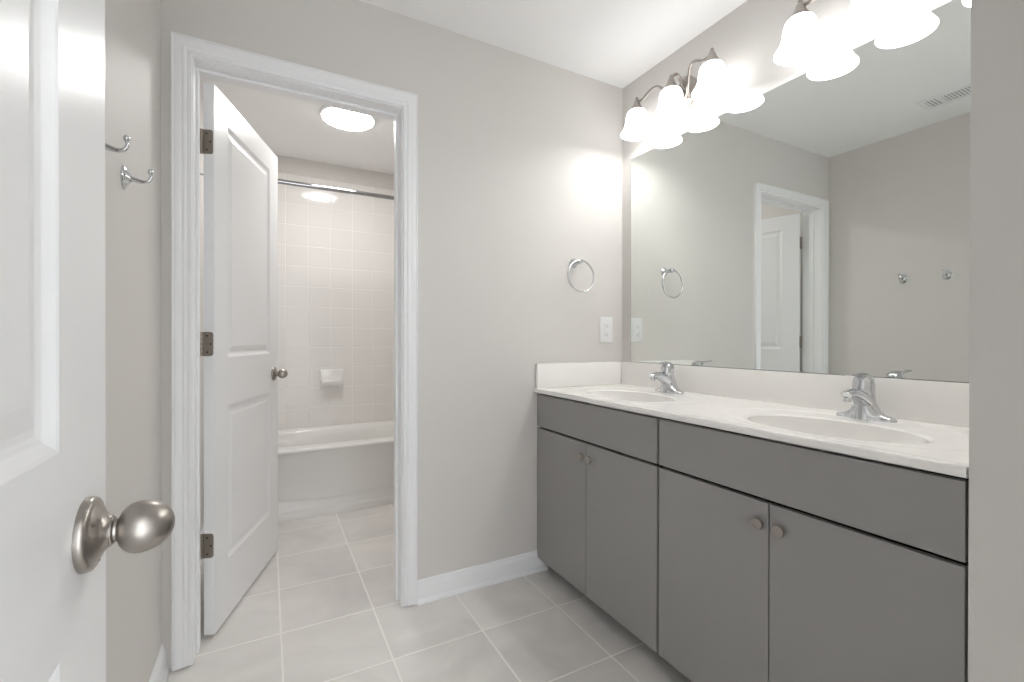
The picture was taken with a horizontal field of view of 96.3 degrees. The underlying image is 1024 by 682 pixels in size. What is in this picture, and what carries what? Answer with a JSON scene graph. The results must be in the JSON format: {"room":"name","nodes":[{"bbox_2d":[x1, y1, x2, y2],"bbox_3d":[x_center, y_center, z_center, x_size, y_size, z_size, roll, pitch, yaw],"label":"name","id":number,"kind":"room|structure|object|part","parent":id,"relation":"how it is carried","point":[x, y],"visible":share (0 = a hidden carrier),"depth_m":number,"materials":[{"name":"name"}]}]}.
{"room":"bathroom","nodes":[
{"label":"bathroom","id":0,"kind":"room"},
{"bbox_2d":[105,0,203,681],"bbox_3d":[-1.157,-0.121,1.395,0.110,2.440,4.150,0,0,-28],"label":"wall","id":1,"kind":"structure","parent":0,"point":[132,27],"depth_m":1.20,"materials":[{"name":"beige paint"}]},
{"bbox_2d":[105,135,130,151],"bbox_3d":[-0.819,-0.398,0.940,0.059,0.060,0.049,0,0,-28],"label":"robe hook","id":2,"kind":"object","parent":1,"relation":"attached to","point":[126,138],"visible":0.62,"depth_m":0.94,"materials":[{"name":"silver metal"}]},
{"bbox_3d":[-0.817,-0.403,0.941,0.053,0.030,0.015,0,0,-28],"label":"arm","id":3,"kind":"part","parent":2,"relation":"part of","materials":[{"name":"silver metal"}]},
{"bbox_2d":[121,165,153,189],"bbox_3d":[-0.921,-0.399,1.132,0.059,0.060,0.049,0,0,-28],"label":"robe hook","id":4,"kind":"object","parent":1,"relation":"attached to","point":[127,178],"visible":1,"depth_m":1.12,"materials":[{"name":"silver metal"}]},
{"bbox_3d":[-0.919,-0.404,1.133,0.053,0.030,0.015,0,0,-28],"label":"arm","id":5,"kind":"part","parent":4,"relation":"part of","materials":[{"name":"silver metal"}]},
{"bbox_2d":[149,644,169,681],"bbox_3d":[-0.673,1.055,0.628,0.022,0.095,2.033,0,0,-28],"label":"baseboard","id":6,"kind":"structure","parent":1,"relation":"attached to","point":[160,672],"depth_m":1.46,"materials":[{"name":"white paint"}]},
{"bbox_2d":[200,524,203,564],"bbox_3d":[-1.458,1.049,2.102,0.022,0.095,1.048,0,0,-28],"label":"baseboard","id":7,"kind":"structure","parent":1,"relation":"attached to","point":[202,530],"depth_m":2.41,"materials":[{"name":"white paint"}]},
{"bbox_3d":[-1.868,-0.063,2.856,0.008,2.313,0.678,0,0,-28],"label":"tiled wall","id":8,"kind":"structure","parent":1,"relation":"attached to","visible":0},
{"bbox_2d":[278,179,393,199],"bbox_3d":[-1.069,-0.977,2.996,1.534,0.060,0.060,0,0,-28],"label":"shower rod","id":9,"kind":"object","parent":8,"relation":"attached to","point":[280,181],"visible":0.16,"depth_m":2.94,"materials":[{"name":"metal"}]},
{"bbox_2d":[276,155,393,189],"bbox_3d":[-1.370,-0.129,3.563,1.551,2.440,0.102,0,0,-28],"label":"wall","id":10,"kind":"structure","parent":0,"point":[288,165],"depth_m":3.51,"materials":[{"name":"beige paint"}]},
{"bbox_2d":[278,172,393,429],"bbox_3d":[-1.344,-0.265,3.514,1.535,1.913,0.008,0,0,-28],"label":"tiled wall","id":11,"kind":"structure","parent":10,"relation":"attached to","point":[336,249],"depth_m":3.50,"materials":[{"name":"white tile"}]},
{"bbox_2d":[320,369,342,387],"bbox_3d":[-1.357,0.287,3.465,0.166,0.140,0.069,0,0,-28],"label":"soap dish","id":12,"kind":"object","parent":11,"relation":"attached to","point":[332,378],"visible":1,"depth_m":3.47,"materials":[{"name":"white ceramic"}]},
{"bbox_2d":[321,376,342,386],"bbox_3d":[-1.355,0.307,3.461,0.152,0.076,0.059,0,0,-28],"label":"tray","id":13,"kind":"object","parent":12,"relation":"on","point":[326,381],"depth_m":3.46,"materials":[{"name":"white ceramic"}]},
{"bbox_2d":[161,0,622,669],"bbox_3d":[-0.317,-0.122,2.037,1.977,2.440,0.129,0,0,-28],"label":"wall","id":14,"kind":"structure","parent":0,"point":[520,156],"depth_m":2.04,"materials":[{"name":"beige paint"}]},
{"bbox_2d":[200,83,287,634],"bbox_3d":[-1.175,0.067,2.034,0.172,2.035,0.710,0,0,-10],"label":"door","id":15,"kind":"structure","parent":14,"relation":"in","point":[239,350],"depth_m":1.89,"materials":[{"name":"white paint"}]},
{"bbox_3d":[-1.163,0.165,2.326,0.050,0.049,0.049,0,0,-10],"label":"knob","id":16,"kind":"part","parent":15,"relation":"part of","materials":[{"name":"silver metal"}]},
{"bbox_2d":[171,31,417,671],"bbox_3d":[-0.762,0.037,1.717,0.831,2.115,0.018,0,0,-28],"label":"trim","id":17,"kind":"structure","parent":14,"relation":"attached to","point":[183,47],"depth_m":1.55,"materials":[{"name":"white paint"}]},
{"bbox_2d":[192,56,402,663],"bbox_3d":[-0.798,0.061,1.782,0.745,2.074,0.129,0,0,-28],"label":"trim","id":18,"kind":"structure","parent":14,"relation":"attached to","point":[201,68],"depth_m":1.78,"materials":[{"name":"white paint"}]},
{"bbox_2d":[417,550,547,604],"bbox_3d":[-0.115,1.050,2.064,0.636,0.095,0.022,0,0,-28],"label":"baseboard","id":19,"kind":"structure","parent":14,"relation":"attached to","point":[437,587],"depth_m":2.04,"materials":[{"name":"white paint"}]},
{"bbox_2d":[567,258,594,292],"bbox_3d":[0.324,-0.324,2.264,0.163,0.178,0.071,0,0,-28],"label":"towel ring","id":20,"kind":"object","parent":14,"relation":"attached to","point":[573,262],"visible":1,"depth_m":2.24,"materials":[{"name":"silver metal"}]},
{"bbox_2d":[600,317,612,341],"bbox_3d":[0.491,-0.059,2.389,0.083,0.132,0.010,0,0,-28],"label":"wall outlet","id":21,"kind":"object","parent":14,"relation":"attached to","point":[606,323],"visible":1,"depth_m":2.38,"materials":[{"name":"white plastic"}]},
{"bbox_2d":[604,322,609,336],"bbox_3d":[0.493,-0.059,2.386,0.038,0.077,0.003,0,0,-28],"label":"receptacle","id":22,"kind":"object","parent":21,"relation":"attached to","point":[606,324],"depth_m":2.39,"materials":[{"name":"white plastic"}]},
{"bbox_2d":[167,504,691,681],"bbox_3d":[0.076,1.126,1.348,2.300,0.050,5.500,0,0,-28],"label":"floor","id":23,"kind":"structure","parent":0,"point":[324,607],"depth_m":1.75,"materials":[{"name":"grey tile"}]},
{"bbox_2d":[278,420,393,522],"bbox_3d":[-1.186,0.869,3.219,1.533,0.448,0.667,0,0,-28],"label":"bathtub","id":24,"kind":"object","parent":23,"relation":"on","point":[323,470],"visible":0.44,"depth_m":2.96,"materials":[{"name":"white ceramic"}]},
{"bbox_2d":[537,394,663,653],"bbox_3d":[0.524,0.676,1.977,0.547,0.846,0.764,0,0,-28],"label":"vanity cabinet","id":25,"kind":"object","parent":23,"relation":"on","point":[598,467],"visible":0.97,"depth_m":1.76,"materials":[{"name":"grey paint"}]},
{"bbox_3d":[0.217,0.724,2.031,0.019,0.618,0.380,0,0,-28],"label":"door","id":26,"kind":"part","parent":25,"relation":"part of","materials":[{"name":"grey paint"}]},
{"bbox_3d":[0.281,0.472,1.872,0.018,0.032,0.032,0,0,-28],"label":"knob","id":27,"kind":"part","parent":25,"relation":"part of","materials":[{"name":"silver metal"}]},
{"bbox_3d":[0.305,0.472,1.825,0.018,0.032,0.032,0,0,-28],"label":"knob","id":28,"kind":"part","parent":25,"relation":"part of","materials":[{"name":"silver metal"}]},
{"bbox_3d":[0.308,0.331,1.860,0.019,0.150,0.764,0,0,-28],"label":"drawer","id":29,"kind":"part","parent":25,"relation":"part of","materials":[{"name":"grey paint"}]},
{"bbox_3d":[0.398,0.725,1.692,0.019,0.618,0.380,0,0,-28],"label":"door","id":30,"kind":"part","parent":25,"relation":"part of","materials":[{"name":"grey paint"}]},
{"bbox_2d":[534,384,968,478],"bbox_3d":[0.706,0.296,1.640,0.545,0.137,1.535,0,0,-28],"label":"countertop","id":31,"kind":"structure","parent":25,"relation":"on","point":[938,448],"depth_m":1.32,"materials":[{"name":"beige stone"}]},
{"bbox_2d":[536,361,620,387],"bbox_3d":[0.344,0.167,2.305,0.517,0.117,0.020,0,0,-28],"label":"side splash","id":32,"kind":"object","parent":31,"relation":"on","point":[548,375],"visible":1,"depth_m":2.28,"materials":[{"name":"beige stone"}]},
{"bbox_2d":[649,362,683,393],"bbox_3d":[0.673,0.160,2.042,0.150,0.138,0.139,0,0,4],"label":"faucet","id":33,"kind":"object","parent":31,"relation":"on","point":[666,377],"visible":1,"depth_m":2.01,"materials":[{"name":"silver metal"}]},
{"bbox_3d":[0.658,0.173,2.018,0.135,0.077,0.058,0,0,-28],"label":"spout","id":34,"kind":"part","parent":33,"relation":"part of","materials":[{"name":"silver metal"}]},
{"bbox_3d":[0.658,0.106,2.018,0.114,0.029,0.039,0,0,-28],"label":"lever","id":35,"kind":"part","parent":33,"relation":"part of","materials":[{"name":"silver metal"}]},
{"bbox_3d":[0.690,0.121,2.035,0.062,0.054,0.055,0,0,-28],"label":"handle","id":36,"kind":"part","parent":33,"relation":"part of","materials":[{"name":"silver metal"}]},
{"bbox_2d":[836,373,897,422],"bbox_3d":[1.030,0.163,1.372,0.150,0.138,0.139,0,0,4],"label":"faucet","id":37,"kind":"object","parent":31,"relation":"on","point":[862,395],"visible":1,"depth_m":1.34,"materials":[{"name":"silver metal"}]},
{"bbox_3d":[1.014,0.108,1.348,0.114,0.029,0.039,0,0,-28],"label":"lever","id":38,"kind":"part","parent":37,"relation":"part of","materials":[{"name":"silver metal"}]},
{"bbox_3d":[1.015,0.176,1.349,0.135,0.077,0.058,0,0,-28],"label":"spout","id":39,"kind":"part","parent":37,"relation":"part of","materials":[{"name":"silver metal"}]},
{"bbox_3d":[1.046,0.123,1.365,0.062,0.054,0.055,0,0,-28],"label":"handle","id":40,"kind":"part","parent":37,"relation":"part of","materials":[{"name":"silver metal"}]},
{"bbox_2d":[659,418,968,681],"bbox_3d":[0.885,0.678,1.299,0.547,0.846,0.751,0,0,-28],"label":"vanity cabinet","id":41,"kind":"object","parent":23,"relation":"on","point":[779,562],"visible":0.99,"depth_m":1.11,"materials":[{"name":"grey paint"}]},
{"bbox_3d":[0.579,0.727,1.351,0.019,0.618,0.374,0,0,-28],"label":"door","id":42,"kind":"part","parent":41,"relation":"part of","materials":[{"name":"grey paint"}]},
{"bbox_3d":[0.641,0.474,1.195,0.018,0.032,0.032,0,0,-28],"label":"knob","id":43,"kind":"part","parent":41,"relation":"part of","materials":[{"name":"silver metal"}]},
{"bbox_3d":[0.667,0.475,1.146,0.018,0.032,0.032,0,0,-28],"label":"knob","id":44,"kind":"part","parent":41,"relation":"part of","materials":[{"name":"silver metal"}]},
{"bbox_3d":[0.668,0.334,1.183,0.019,0.150,0.751,0,0,-28],"label":"drawer","id":45,"kind":"part","parent":41,"relation":"part of","materials":[{"name":"grey paint"}]},
{"bbox_3d":[0.756,0.728,1.018,0.019,0.618,0.374,0,0,-28],"label":"door","id":46,"kind":"part","parent":41,"relation":"part of","materials":[{"name":"grey paint"}]},
{"bbox_2d":[200,0,746,174],"bbox_3d":[0.079,-1.364,1.339,2.300,0.050,5.500,0,0,-28],"label":"ceiling","id":47,"kind":"structure","parent":0,"point":[612,42],"depth_m":2.06,"materials":[{"name":"white paint"}]},
{"bbox_2d":[319,106,375,130],"bbox_3d":[-0.979,-1.333,2.742,0.320,0.025,0.320,0,0,-28],"label":"ceiling light","id":48,"kind":"object","parent":47,"relation":"in","point":[342,119],"visible":0.73,"depth_m":2.73,"materials":[{"name":"white glass"}]},
{"bbox_2d":[622,0,959,382],"bbox_3d":[0.973,-0.120,1.836,0.110,2.440,1.637,0,0,-28],"label":"wall","id":49,"kind":"structure","parent":0,"point":[747,39],"depth_m":1.85,"materials":[{"name":"beige paint"}]},
{"bbox_2d":[620,47,732,140],"bbox_3d":[0.709,-1.090,2.021,0.179,0.194,0.575,0,0,-28],"label":"vanity light","id":50,"kind":"object","parent":49,"relation":"attached to","point":[713,84],"visible":1,"depth_m":1.99,"materials":[{"name":"white glass"}]},
{"bbox_3d":[0.599,-1.049,2.201,0.153,0.112,0.153,0,0,-28],"label":"lamp shade","id":51,"kind":"part","parent":50,"relation":"part of","materials":[{"name":"white glass"}]},
{"bbox_3d":[0.673,-1.121,2.117,0.227,0.110,0.036,0,0,42],"label":"arm","id":52,"kind":"part","parent":50,"relation":"part of","materials":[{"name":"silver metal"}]},
{"bbox_3d":[0.698,-1.048,2.015,0.153,0.112,0.153,0,0,-28],"label":"lamp shade","id":53,"kind":"part","parent":50,"relation":"part of","materials":[{"name":"white glass"}]},
{"bbox_3d":[0.733,-1.155,2.034,0.091,0.064,0.014,0,0,-28],"label":"arm","id":54,"kind":"part","parent":50,"relation":"part of","materials":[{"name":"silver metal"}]},
{"bbox_3d":[0.776,-1.116,2.057,0.028,0.140,0.116,0,0,-28],"label":"plate","id":55,"kind":"part","parent":50,"relation":"part of","materials":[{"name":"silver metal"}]},
{"bbox_3d":[0.768,-1.121,1.937,0.036,0.110,0.227,0,0,-8],"label":"arm","id":56,"kind":"part","parent":50,"relation":"part of","materials":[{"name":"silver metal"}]},
{"bbox_3d":[0.797,-1.048,1.829,0.153,0.112,0.153,0,0,-28],"label":"lamp shade","id":57,"kind":"part","parent":50,"relation":"part of","materials":[{"name":"white glass"}]},
{"bbox_2d":[620,361,968,427],"bbox_3d":[0.938,0.171,1.762,0.020,0.119,1.535,0,0,-28],"label":"backsplash","id":58,"kind":"structure","parent":49,"relation":"attached to","point":[937,402],"depth_m":1.56,"materials":[{"name":"beige stone"}]},
{"bbox_2d":[630,0,970,382],"bbox_3d":[0.961,-0.414,1.734,0.005,1.050,1.464,0,0,-28],"label":"mirror","id":59,"kind":"object","parent":49,"relation":"attached to","point":[818,223],"visible":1,"depth_m":1.54,"materials":[{"name":"silver mirror"}]},
{"bbox_2d":[774,0,907,65],"bbox_3d":[1.069,-1.057,1.346,0.179,0.194,0.575,0,0,-28],"label":"vanity light","id":60,"kind":"object","parent":49,"relation":"attached to","point":[802,41],"visible":1,"depth_m":1.48,"materials":[{"name":"white glass"}]},
{"bbox_3d":[0.958,-1.031,1.526,0.056,0.068,0.056,0,0,-28],"label":"bulb","id":61,"kind":"part","parent":60,"relation":"part of","materials":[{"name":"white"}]},
{"bbox_3d":[0.958,-1.016,1.526,0.153,0.112,0.153,0,0,-28],"label":"lamp shade","id":62,"kind":"part","parent":60,"relation":"part of","materials":[{"name":"white glass"}]},
{"bbox_3d":[1.032,-1.088,1.442,0.227,0.110,0.036,0,0,42],"label":"arm","id":63,"kind":"part","parent":60,"relation":"part of","materials":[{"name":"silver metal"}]},
{"bbox_3d":[1.057,-1.016,1.340,0.153,0.112,0.153,0,0,-28],"label":"lamp shade","id":64,"kind":"part","parent":60,"relation":"part of","materials":[{"name":"white glass"}]},
{"bbox_2d":[968,0,1023,681],"bbox_3d":[1.270,-0.116,0.702,0.650,2.440,0.646,0,0,-28],"label":"wall","id":65,"kind":"structure","parent":0,"point":[996,313],"depth_m":0.80,"materials":[{"name":"beige paint"}]},
{"bbox_3d":[0.459,-0.114,0.006,1.437,2.440,0.120,0,0,-28],"label":"wall","id":66,"kind":"structure","parent":0,"visible":0},
{"bbox_2d":[0,0,174,681],"bbox_3d":[-0.261,0.075,0.132,0.172,2.035,0.772,0,0,-28],"label":"door","id":67,"kind":"structure","parent":66,"relation":"in","point":[57,528],"depth_m":0.37,"materials":[{"name":"white paint"}]},
{"bbox_3d":[-0.359,0.180,0.447,0.050,0.049,0.049,0,0,-28],"label":"knob","id":68,"kind":"part","parent":67,"relation":"part of","materials":[{"name":"silver metal"}]}
]}

